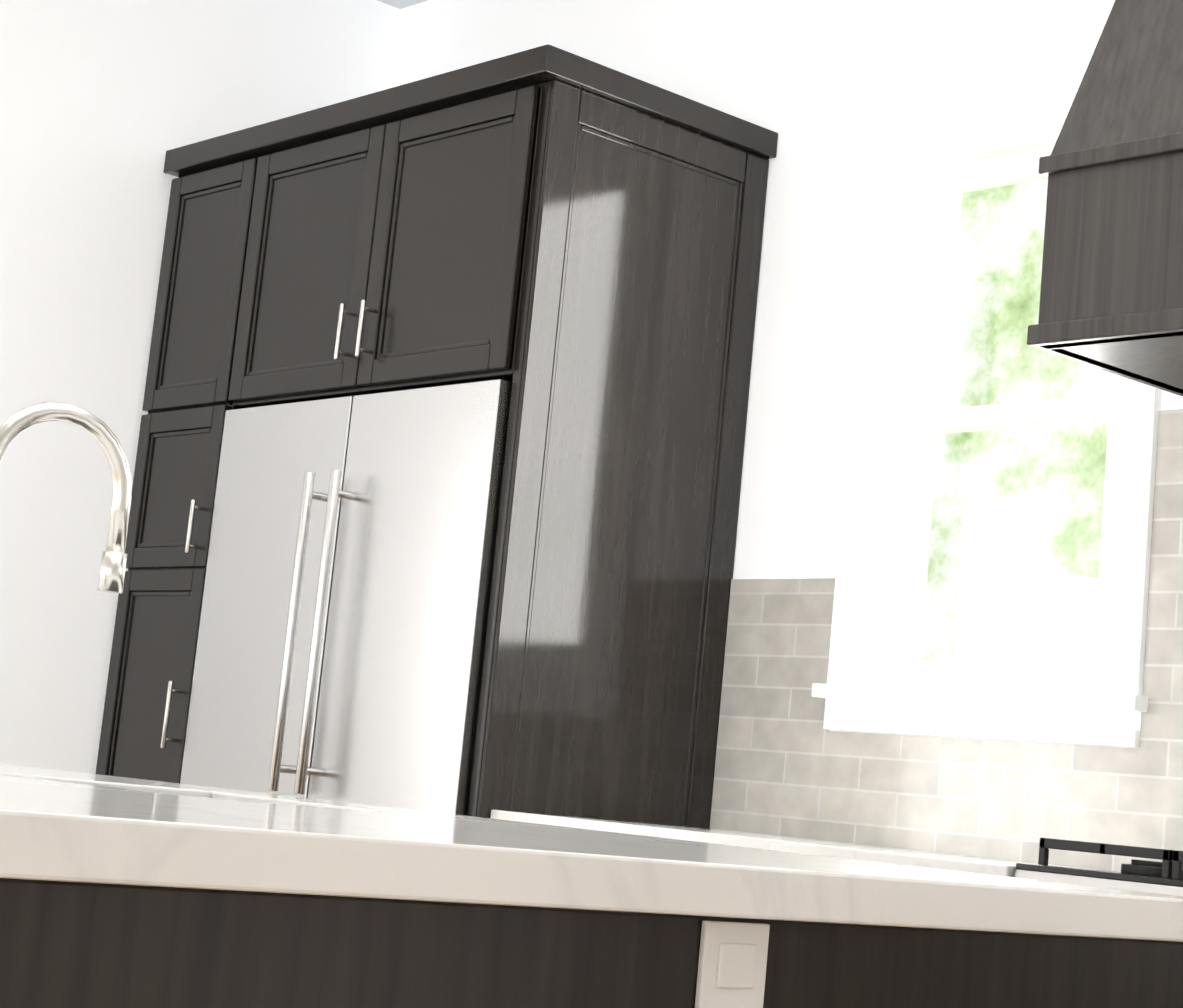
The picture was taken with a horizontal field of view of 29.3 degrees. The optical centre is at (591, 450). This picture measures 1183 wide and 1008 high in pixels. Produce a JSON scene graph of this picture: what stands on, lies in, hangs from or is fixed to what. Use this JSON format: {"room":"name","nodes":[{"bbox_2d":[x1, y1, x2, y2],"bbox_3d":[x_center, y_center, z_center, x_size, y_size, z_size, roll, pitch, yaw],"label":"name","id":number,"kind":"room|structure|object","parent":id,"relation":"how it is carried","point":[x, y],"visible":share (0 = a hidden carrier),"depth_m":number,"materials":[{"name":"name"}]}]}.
{"room":"kitchen","nodes":[
{"label":"kitchen","id":0,"kind":"room"},
{"bbox_2d":[0,0,399,773],"bbox_3d":[-1.422,0.117,5.620,1.850,3.100,0.150,13,-12,-41],"label":"wall","id":1,"kind":"structure","parent":0,"point":[106,106],"depth_m":5.68,"materials":[{"name":"white paint"}]},
{"bbox_2d":[377,0,427,8],"bbox_3d":[-2.243,-2.019,2.900,7.650,0.120,12.800,13,-12,-41],"label":"ceiling","id":2,"kind":"structure","parent":0,"point":[400,4],"depth_m":6.35,"materials":[{"name":"white paint"}]},
{"bbox_2d":[392,0,1182,869],"bbox_3d":[1.956,0.096,3.342,0.150,3.100,8.050,13,-12,-41],"label":"wall","id":3,"kind":"structure","parent":0,"point":[816,84],"depth_m":5.03,"materials":[{"name":"white paint"}]},
{"bbox_2d":[141,122,270,419],"bbox_3d":[-0.710,-0.383,5.843,0.678,0.690,0.457,13,-12,-41],"label":"upper cabinet","id":4,"kind":"object","parent":3,"relation":"attached to","point":[207,270],"depth_m":5.63,"materials":[{"name":"black wood"}]},
{"bbox_2d":[239,45,770,455],"bbox_3d":[-0.265,-0.416,5.348,0.678,0.690,1.106,13,-12,-41],"label":"upper cabinet","id":5,"kind":"object","parent":3,"relation":"attached to","point":[569,244],"depth_m":4.94,"materials":[{"name":"black wood"}]},
{"bbox_2d":[710,409,1182,871],"bbox_3d":[1.967,0.280,3.157,0.010,0.861,4.978,13,-12,-41],"label":"tile backsplash","id":6,"kind":"structure","parent":3,"relation":"attached to","point":[787,764],"depth_m":4.50,"materials":[{"name":"beige tile"}]},
{"bbox_2d":[811,74,1161,747],"bbox_3d":[0.855,-0.079,4.585,0.191,1.330,0.800,13,-12,-41],"label":"window","id":7,"kind":"structure","parent":3,"relation":"in","point":[1101,700],"depth_m":4.70,"materials":[{"name":"white"}]},
{"bbox_2d":[1027,0,1182,396],"bbox_3d":[1.327,-0.805,3.745,0.560,1.324,0.964,13,-12,-41],"label":"range hood","id":8,"kind":"object","parent":3,"relation":"attached to","point":[1111,291],"visible":1,"depth_m":3.77,"materials":[{"name":"black wood"}]},
{"bbox_3d":[-2.970,1.344,3.942,9.100,0.120,15.650,13,-12,-41],"label":"floor","id":9,"kind":"structure","parent":0,"visible":0},
{"bbox_2d":[95,408,225,782],"bbox_3d":[-0.847,0.813,5.681,0.678,1.860,0.388,13,-12,-41],"label":"tall cabinet","id":10,"kind":"object","parent":9,"relation":"on","point":[149,687],"depth_m":5.53,"materials":[{"name":"black wood"}]},
{"bbox_2d":[180,379,511,815],"bbox_3d":[-0.402,0.791,5.107,0.722,1.755,1.034,13,-12,-41],"label":"refrigerator","id":11,"kind":"object","parent":9,"relation":"on","point":[340,649],"visible":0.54,"depth_m":4.90,"materials":[{"name":"silver metal"}]},
{"bbox_2d":[0,882,1182,1007],"bbox_3d":[-0.767,0.853,2.623,1.450,0.868,2.502,13,-12,-41],"label":"kitchen island","id":12,"kind":"object","parent":9,"relation":"on","point":[122,892],"depth_m":1.61,"materials":[{"name":"black wood"}]},
{"bbox_2d":[0,763,340,801],"bbox_3d":[-1.245,0.440,3.252,1.470,0.040,1.170,13,-12,-41],"label":"island countertop","id":13,"kind":"structure","parent":12,"relation":"on","point":[12,769],"depth_m":3.31,"materials":[{"name":"white stone"}]},
{"bbox_2d":[0,770,553,825],"bbox_3d":[-0.683,0.399,2.629,1.470,0.040,0.510,13,-12,-41],"label":"island countertop","id":14,"kind":"structure","parent":12,"relation":"on","point":[3,773],"depth_m":3.04,"materials":[{"name":"white stone"}]},
{"bbox_2d":[0,402,131,592],"bbox_3d":[-0.676,0.168,2.794,0.236,0.466,0.096,13,-12,-41],"label":"faucet","id":15,"kind":"object","parent":14,"relation":"on","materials":[{"name":"silver metal"}]},
{"bbox_2d":[0,778,1182,945],"bbox_3d":[-0.198,0.363,2.091,1.470,0.040,0.940,13,-12,-41],"label":"island countertop","id":16,"kind":"structure","parent":12,"relation":"on","point":[52,833],"depth_m":1.69,"materials":[{"name":"white stone"}]},
{"bbox_2d":[688,920,769,1007],"bbox_3d":[0.109,0.429,1.764,0.072,0.120,0.008,13,-12,-41],"label":"outlet","id":17,"kind":"object","parent":12,"relation":"attached to","point":[729,960],"depth_m":1.76,"materials":[{"name":"white plastic"}]},
{"bbox_2d":[490,810,1062,876],"bbox_3d":[1.433,1.109,3.025,0.660,0.910,4.378,13,-12,-41],"label":"countertop","id":18,"kind":"structure","parent":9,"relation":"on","point":[910,858],"depth_m":4.03,"materials":[{"name":"white stone"}]},
{"bbox_2d":[1014,838,1182,895],"bbox_3d":[1.081,1.107,3.397,0.673,0.958,0.774,13,-12,-41],"label":"range","id":19,"kind":"object","parent":9,"relation":"on","point":[1165,876],"visible":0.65,"depth_m":3.48,"materials":[{"name":"black metal"}]},
{"label":"outside","id":20,"kind":"structure","parent":0,"visible":0},
{"bbox_2d":[921,178,1112,664],"bbox_3d":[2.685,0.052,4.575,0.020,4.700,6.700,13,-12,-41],"label":"window","id":21,"kind":"structure","parent":20,"point":[1032,468],"depth_m":6.29,"materials":[{"name":"clear glass"}]}
]}

